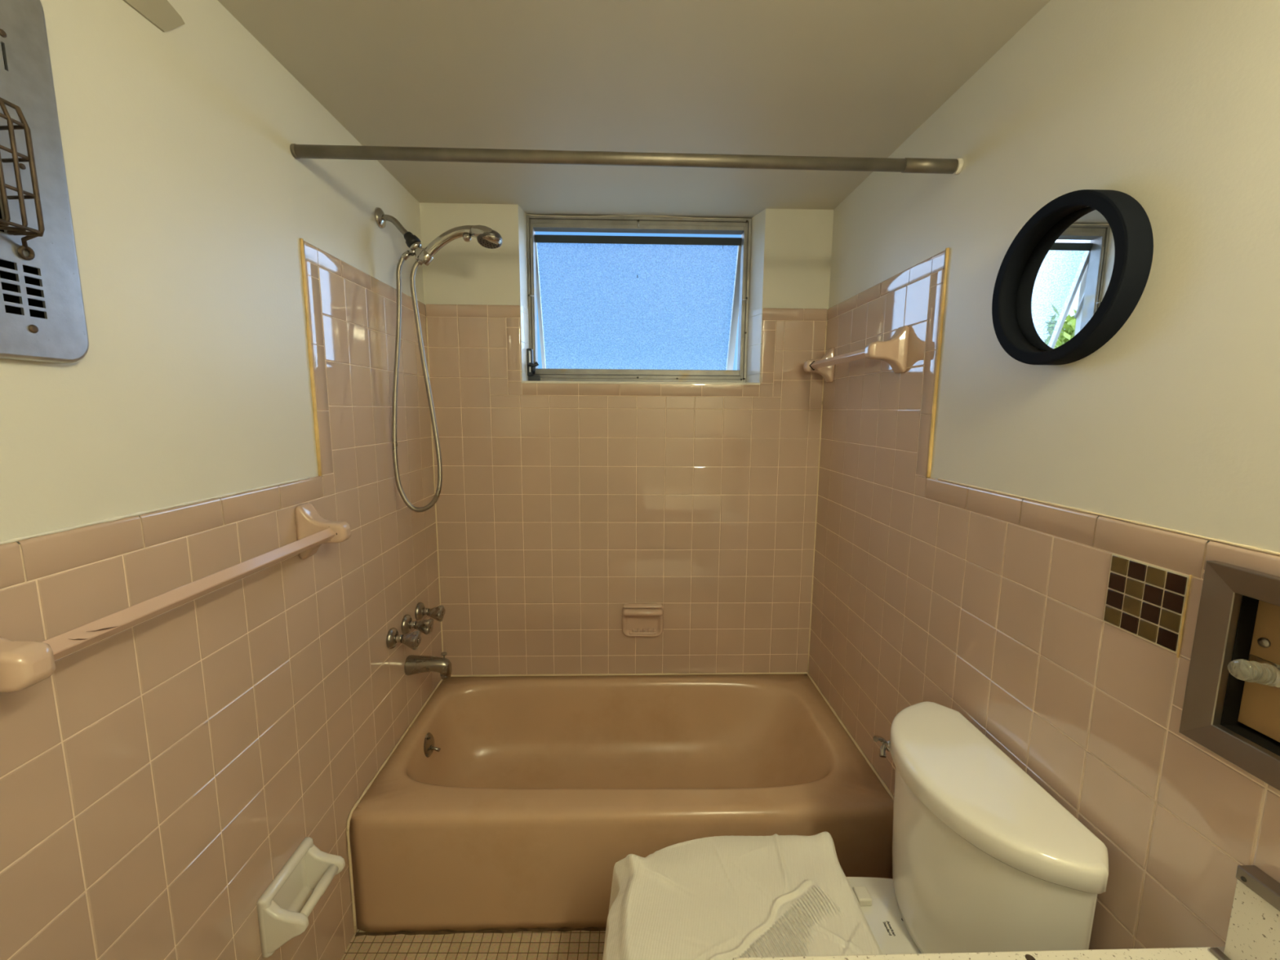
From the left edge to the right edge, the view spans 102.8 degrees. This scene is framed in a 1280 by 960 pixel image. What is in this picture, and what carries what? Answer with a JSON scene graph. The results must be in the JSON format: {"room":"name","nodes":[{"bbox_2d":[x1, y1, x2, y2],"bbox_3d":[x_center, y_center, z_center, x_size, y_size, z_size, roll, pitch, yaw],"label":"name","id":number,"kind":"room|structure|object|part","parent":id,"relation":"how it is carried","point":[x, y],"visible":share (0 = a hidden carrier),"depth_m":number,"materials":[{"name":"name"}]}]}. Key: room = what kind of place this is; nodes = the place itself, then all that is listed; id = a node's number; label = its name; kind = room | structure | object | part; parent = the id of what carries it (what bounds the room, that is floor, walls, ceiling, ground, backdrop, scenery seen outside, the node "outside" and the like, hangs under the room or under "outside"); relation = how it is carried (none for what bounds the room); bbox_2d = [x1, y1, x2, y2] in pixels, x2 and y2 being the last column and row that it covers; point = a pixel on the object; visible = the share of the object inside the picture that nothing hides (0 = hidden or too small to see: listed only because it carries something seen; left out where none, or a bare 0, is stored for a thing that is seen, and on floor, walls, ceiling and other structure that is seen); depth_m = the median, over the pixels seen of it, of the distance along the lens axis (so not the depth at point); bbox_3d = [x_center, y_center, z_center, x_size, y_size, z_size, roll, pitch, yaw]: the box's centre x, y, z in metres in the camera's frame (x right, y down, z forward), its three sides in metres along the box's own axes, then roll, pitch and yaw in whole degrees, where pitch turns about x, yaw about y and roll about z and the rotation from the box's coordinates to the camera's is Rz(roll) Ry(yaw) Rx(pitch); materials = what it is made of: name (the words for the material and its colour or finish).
{"room":"bathroom","nodes":[
{"label":"bathroom","id":0,"kind":"room"},
{"bbox_2d":[0,0,442,959],"bbox_3d":[-0.810,0.245,0.688,0.122,2.134,2.590,0,8,-2],"label":"wall","id":1,"kind":"structure","parent":0,"point":[235,374],"depth_m":0.89,"materials":[{"name":"pink tile"}]},
{"bbox_2d":[0,0,88,363],"bbox_3d":[-0.759,-0.355,0.469,0.137,0.456,0.384,0,8,-2],"label":"wall heater","id":2,"kind":"object","parent":1,"relation":"attached to","point":[42,317],"visible":1,"depth_m":0.62,"materials":[{"name":"grey metal"}]},
{"bbox_2d":[123,0,184,31],"bbox_3d":[-0.753,-0.750,0.719,0.003,0.111,0.256,0,8,-2],"label":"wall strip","id":3,"kind":"object","parent":1,"relation":"attached to","point":[160,13],"visible":1,"depth_m":0.80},
{"bbox_2d":[0,502,351,693],"bbox_3d":[-0.705,0.157,0.856,0.100,0.122,0.670,0,8,-2],"label":"towel bar","id":4,"kind":"object","parent":1,"relation":"attached to","point":[24,664],"visible":1,"depth_m":0.69,"materials":[{"name":"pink ceramic"}]},
{"bbox_3d":[-0.697,0.199,0.551,0.100,0.122,0.054,0,8,-2],"label":"post","id":5,"kind":"part","parent":4,"relation":"part of","materials":[{"name":"pink ceramic"}]},
{"bbox_3d":[-0.687,0.160,0.858,0.027,0.027,0.633,0,8,-2],"label":"rail","id":6,"kind":"part","parent":4,"relation":"part of","materials":[{"name":"pink ceramic"}]},
{"bbox_3d":[-0.713,0.115,1.161,0.100,0.122,0.054,0,8,-2],"label":"post","id":7,"kind":"part","parent":4,"relation":"part of","materials":[{"name":"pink ceramic"}]},
{"bbox_2d":[256,836,345,957],"bbox_3d":[-0.719,0.891,1.101,0.087,0.131,0.160,0,8,-2],"label":"paper holder","id":8,"kind":"object","parent":1,"relation":"attached to","point":[284,908],"visible":1,"depth_m":1.09,"materials":[{"name":"white ceramic"}]},
{"bbox_3d":[-0.717,0.901,1.034,0.087,0.123,0.023,0,8,-2],"label":"arm","id":9,"kind":"part","parent":8,"relation":"part of","materials":[{"name":"white ceramic"}]},
{"bbox_3d":[-0.721,0.883,1.169,0.087,0.123,0.023,0,8,-2],"label":"arm","id":10,"kind":"part","parent":8,"relation":"part of","materials":[{"name":"white ceramic"}]},
{"bbox_2d":[386,627,421,650],"bbox_3d":[-0.731,0.494,1.591,0.087,0.067,0.064,0,8,-2],"label":"tap","id":11,"kind":"object","parent":1,"relation":"attached to","point":[412,640],"visible":1,"depth_m":1.58,"materials":[{"name":"silver metal"}]},
{"bbox_3d":[-0.750,0.493,1.591,0.020,0.027,0.027,0,8,-2],"label":"stem","id":12,"kind":"part","parent":11,"relation":"part of","materials":[{"name":"silver metal"}]},
{"bbox_3d":[-0.715,0.500,1.593,0.054,0.055,0.056,0,8,-2],"label":"knob","id":13,"kind":"part","parent":11,"relation":"part of","materials":[{"name":"silver metal"}]},
{"bbox_2d":[400,614,433,634],"bbox_3d":[-0.734,0.480,1.694,0.087,0.066,0.064,0,8,-2],"label":"tap","id":14,"kind":"object","parent":1,"relation":"attached to","point":[425,626],"visible":1,"depth_m":1.68,"materials":[{"name":"silver metal"}]},
{"bbox_3d":[-0.753,0.479,1.693,0.020,0.027,0.027,0,8,-2],"label":"stem","id":15,"kind":"part","parent":14,"relation":"part of","materials":[{"name":"silver metal"}]},
{"bbox_3d":[-0.718,0.486,1.695,0.054,0.052,0.052,0,8,-2],"label":"knob","id":16,"kind":"part","parent":14,"relation":"part of","materials":[{"name":"silver metal"}]},
{"bbox_2d":[404,651,452,679],"bbox_3d":[-0.708,0.624,1.718,0.142,0.092,0.062,0,8,-2],"label":"tub spout","id":17,"kind":"object","parent":1,"relation":"attached to","point":[414,664],"visible":1,"depth_m":1.70,"materials":[{"name":"silver metal"}]},
{"bbox_3d":[-0.658,0.592,1.715,0.019,0.026,0.019,0,8,-2],"label":"diverter knob","id":18,"kind":"part","parent":17,"relation":"part of","materials":[{"name":"silver metal"}]},
{"bbox_2d":[440,673,450,679],"bbox_3d":[-0.656,0.659,1.724,0.034,0.022,0.033,0,8,-2],"label":"outlet","id":19,"kind":"object","parent":17,"relation":"attached to","point":[443,676],"depth_m":1.71,"materials":[{"name":"silver metal"}]},
{"bbox_2d":[414,602,445,622],"bbox_3d":[-0.737,0.466,1.802,0.087,0.069,0.064,0,8,-2],"label":"tap","id":20,"kind":"object","parent":1,"relation":"attached to","point":[437,613],"visible":1,"depth_m":1.79,"materials":[{"name":"silver metal"}]},
{"bbox_3d":[-0.756,0.464,1.802,0.020,0.027,0.027,0,8,-2],"label":"stem","id":21,"kind":"part","parent":20,"relation":"part of","materials":[{"name":"silver metal"}]},
{"bbox_3d":[-0.721,0.471,1.804,0.054,0.058,0.058,0,8,-2],"label":"knob","id":22,"kind":"part","parent":20,"relation":"part of","materials":[{"name":"silver metal"}]},
{"bbox_2d":[374,207,502,511],"bbox_3d":[-0.598,-0.356,1.568,0.361,0.908,0.101,0,8,-2],"label":"shower","id":23,"kind":"object","parent":1,"relation":"attached to","point":[487,237],"visible":1,"depth_m":1.53,"materials":[{"name":"silver metal"}]},
{"bbox_3d":[-0.726,-0.756,1.525,0.080,0.068,0.018,0,8,-2],"label":"shower arm","id":24,"kind":"part","parent":23,"relation":"part of","materials":[{"name":"silver metal"}]},
{"bbox_2d":[341,928,605,959],"bbox_3d":[-0.009,1.354,0.861,1.736,0.100,2.590,0,8,-2],"label":"floor","id":25,"kind":"structure","parent":0,"point":[573,944],"depth_m":1.35,"materials":[{"name":"tile"}]},
{"bbox_2d":[346,671,893,936],"bbox_3d":[-0.042,1.006,1.731,1.476,0.353,0.730,0,8,-2],"label":"bathtub","id":26,"kind":"object","parent":25,"relation":"on","point":[508,803],"visible":0.94,"depth_m":1.43,"materials":[{"name":"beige ceramic"}]},
{"bbox_3d":[-0.712,0.891,1.718,0.025,0.074,0.076,0,8,-2],"label":"overflow plate","id":27,"kind":"part","parent":26,"relation":"part of","materials":[{"name":"silver metal"}]},
{"bbox_3d":[-0.688,0.904,1.719,0.034,0.021,0.012,1,8,7],"label":"trip lever","id":28,"kind":"part","parent":26,"relation":"part of","materials":[{"name":"silver metal"}]},
{"bbox_2d":[845,701,1108,954],"bbox_3d":[0.341,0.903,0.985,0.717,0.764,0.433,0,8,-2],"label":"toilet","id":29,"kind":"object","parent":25,"relation":"on","point":[984,859],"visible":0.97,"depth_m":0.86,"materials":[{"name":"white ceramic"}]},
{"bbox_2d":[602,831,882,959],"bbox_3d":[0.178,0.955,0.990,0.544,0.272,0.539,0,8,-2],"label":"seat cover","id":30,"kind":"object","parent":29,"relation":"on","point":[716,897],"visible":0.98,"depth_m":1.00,"materials":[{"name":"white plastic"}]},
{"bbox_3d":[0.528,0.576,1.111,0.034,0.045,0.038,7,10,39],"label":"flush lever","id":31,"kind":"part","parent":29,"relation":"part of","materials":[{"name":"silver metal"}]},
{"bbox_3d":[0.315,1.083,1.009,0.648,0.400,0.354,0,8,-2],"label":"bowl","id":32,"kind":"part","parent":29,"relation":"part of","materials":[{"name":"white ceramic"}]},
{"bbox_3d":[0.603,0.725,0.968,0.195,0.320,0.407,0,8,-2],"label":"tank","id":33,"kind":"part","parent":29,"relation":"part of","materials":[{"name":"white ceramic"}]},
{"bbox_3d":[0.598,0.546,0.944,0.208,0.044,0.433,0,8,-2],"label":"tank lid","id":34,"kind":"part","parent":29,"relation":"part of","materials":[{"name":"white ceramic"}]},
{"bbox_2d":[732,865,1279,959],"bbox_3d":[0.430,0.957,0.160,0.616,0.879,1.024,0,8,-2],"label":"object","id":35,"kind":"structure","parent":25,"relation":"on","point":[1253,933],"depth_m":0.61,"materials":[{"name":"laminate"}]},
{"bbox_2d":[732,946,1224,959],"bbox_3d":[0.432,0.663,0.119,0.615,0.036,1.024,0,8,-2],"label":"countertop","id":36,"kind":"structure","parent":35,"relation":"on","point":[1193,953],"depth_m":0.62,"materials":[{"name":"stone"}]},
{"bbox_2d":[419,202,833,675],"bbox_3d":[-0.039,0.061,2.070,1.736,2.134,0.204,0,8,-2],"label":"wall","id":37,"kind":"structure","parent":0,"point":[560,506],"depth_m":1.97,"materials":[{"name":"beige tile"}]},
{"bbox_2d":[525,213,751,382],"bbox_3d":[-0.008,-0.703,2.066,0.855,0.620,0.320,0,8,-2],"label":"window","id":38,"kind":"structure","parent":37,"relation":"in","point":[537,223],"depth_m":1.98,"materials":[{"name":"metal"}]},
{"bbox_3d":[-0.404,-0.429,1.951,0.041,0.047,0.040,0,8,-2],"label":"crank knob","id":39,"kind":"part","parent":38,"relation":"part of","materials":[{"name":"brown metal"}]},
{"bbox_3d":[-0.005,-0.694,2.120,0.830,0.528,0.216,0,8,-2],"label":"sash","id":40,"kind":"part","parent":38,"relation":"part of","materials":[{"name":"glass"}]},
{"bbox_3d":[-0.001,-0.935,1.990,0.830,0.034,0.034,0,8,-2],"label":"rail","id":41,"kind":"part","parent":38,"relation":"part of","materials":[{"name":"grey metal"}]},
{"bbox_3d":[0.004,-0.375,1.993,0.896,0.008,0.161,0,8,-2],"label":"window sill","id":42,"kind":"part","parent":37,"relation":"part of","materials":[{"name":"white ceramic"}]},
{"bbox_2d":[622,603,663,636],"bbox_3d":[0.011,0.560,2.016,0.164,0.136,0.048,0,8,-2],"label":"soap dish","id":43,"kind":"object","parent":37,"relation":"attached to","point":[638,620],"visible":1,"depth_m":2.03,"materials":[{"name":"pink ceramic"}]},
{"bbox_2d":[217,0,1050,217],"bbox_3d":[0.002,-0.872,0.648,1.736,0.100,2.770,0,8,-2],"label":"ceiling","id":44,"kind":"structure","parent":0,"point":[850,78],"depth_m":1.14,"materials":[{"name":"paint"}]},
{"bbox_2d":[808,0,1279,949],"bbox_3d":[0.794,0.249,0.732,0.142,2.134,2.590,0,8,-2],"label":"wall","id":45,"kind":"structure","parent":0,"point":[1020,549],"depth_m":0.83,"materials":[{"name":"beige paint"}]},
{"bbox_2d":[289,143,964,174],"bbox_3d":[-0.021,-0.717,1.143,1.488,0.043,0.032,0,8,-1],"label":"shower rod","id":46,"kind":"object","parent":45,"relation":"attached to","point":[907,165],"visible":1,"depth_m":1.13,"materials":[{"name":"silver metal"}]},
{"bbox_2d":[803,325,909,382],"bbox_3d":[0.653,-0.384,1.617,0.100,0.122,0.539,0,8,-2],"label":"towel bar","id":47,"kind":"object","parent":45,"relation":"attached to","point":[894,351],"visible":1,"depth_m":1.37,"materials":[{"name":"pink ceramic"}]},
{"bbox_3d":[0.647,-0.417,1.857,0.100,0.122,0.054,0,8,-2],"label":"post","id":48,"kind":"part","parent":47,"relation":"part of","materials":[{"name":"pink ceramic"}]},
{"bbox_3d":[0.631,-0.382,1.617,0.026,0.026,0.500,0,8,-2],"label":"rail","id":49,"kind":"part","parent":47,"relation":"part of","materials":[{"name":"pink ceramic"}]},
{"bbox_3d":[0.659,-0.351,1.376,0.100,0.122,0.054,0,8,-2],"label":"post","id":50,"kind":"part","parent":47,"relation":"part of","materials":[{"name":"pink ceramic"}]},
{"bbox_2d":[991,189,1153,364],"bbox_3d":[0.710,-0.334,0.864,0.038,0.273,0.273,0,8,-2],"label":"round mirror","id":51,"kind":"object","parent":45,"relation":"attached to","point":[1072,277],"visible":1,"depth_m":0.85,"materials":[{"name":"black mirror"}]},
{"bbox_2d":[1016,206,1115,351],"bbox_3d":[0.726,-0.334,0.865,0.005,0.229,0.229,0,8,-2],"label":"mirror glass","id":52,"kind":"object","parent":51,"relation":"attached to","point":[1064,275],"depth_m":0.87,"materials":[{"name":"white"}]},
{"bbox_2d":[1178,560,1279,791],"bbox_3d":[0.766,0.236,0.533,0.137,0.234,0.261,0,8,-2],"label":"holder","id":53,"kind":"object","parent":45,"relation":"attached to","point":[1231,708],"visible":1,"depth_m":0.62,"materials":[{"name":"grey metal"}]},
{"bbox_3d":[0.722,0.225,0.597,0.052,0.032,0.025,0,8,-2],"label":"twisted rod","id":54,"kind":"part","parent":53,"relation":"part of","materials":[{"name":"beige plastic"}]},
{"bbox_2d":[1223,879,1279,959],"bbox_3d":[0.731,0.593,0.112,0.019,0.107,1.012,0,8,-2],"label":"backsplash","id":55,"kind":"structure","parent":45,"relation":"attached to","point":[1253,933],"depth_m":0.59,"materials":[{"name":"stone"}]}
]}

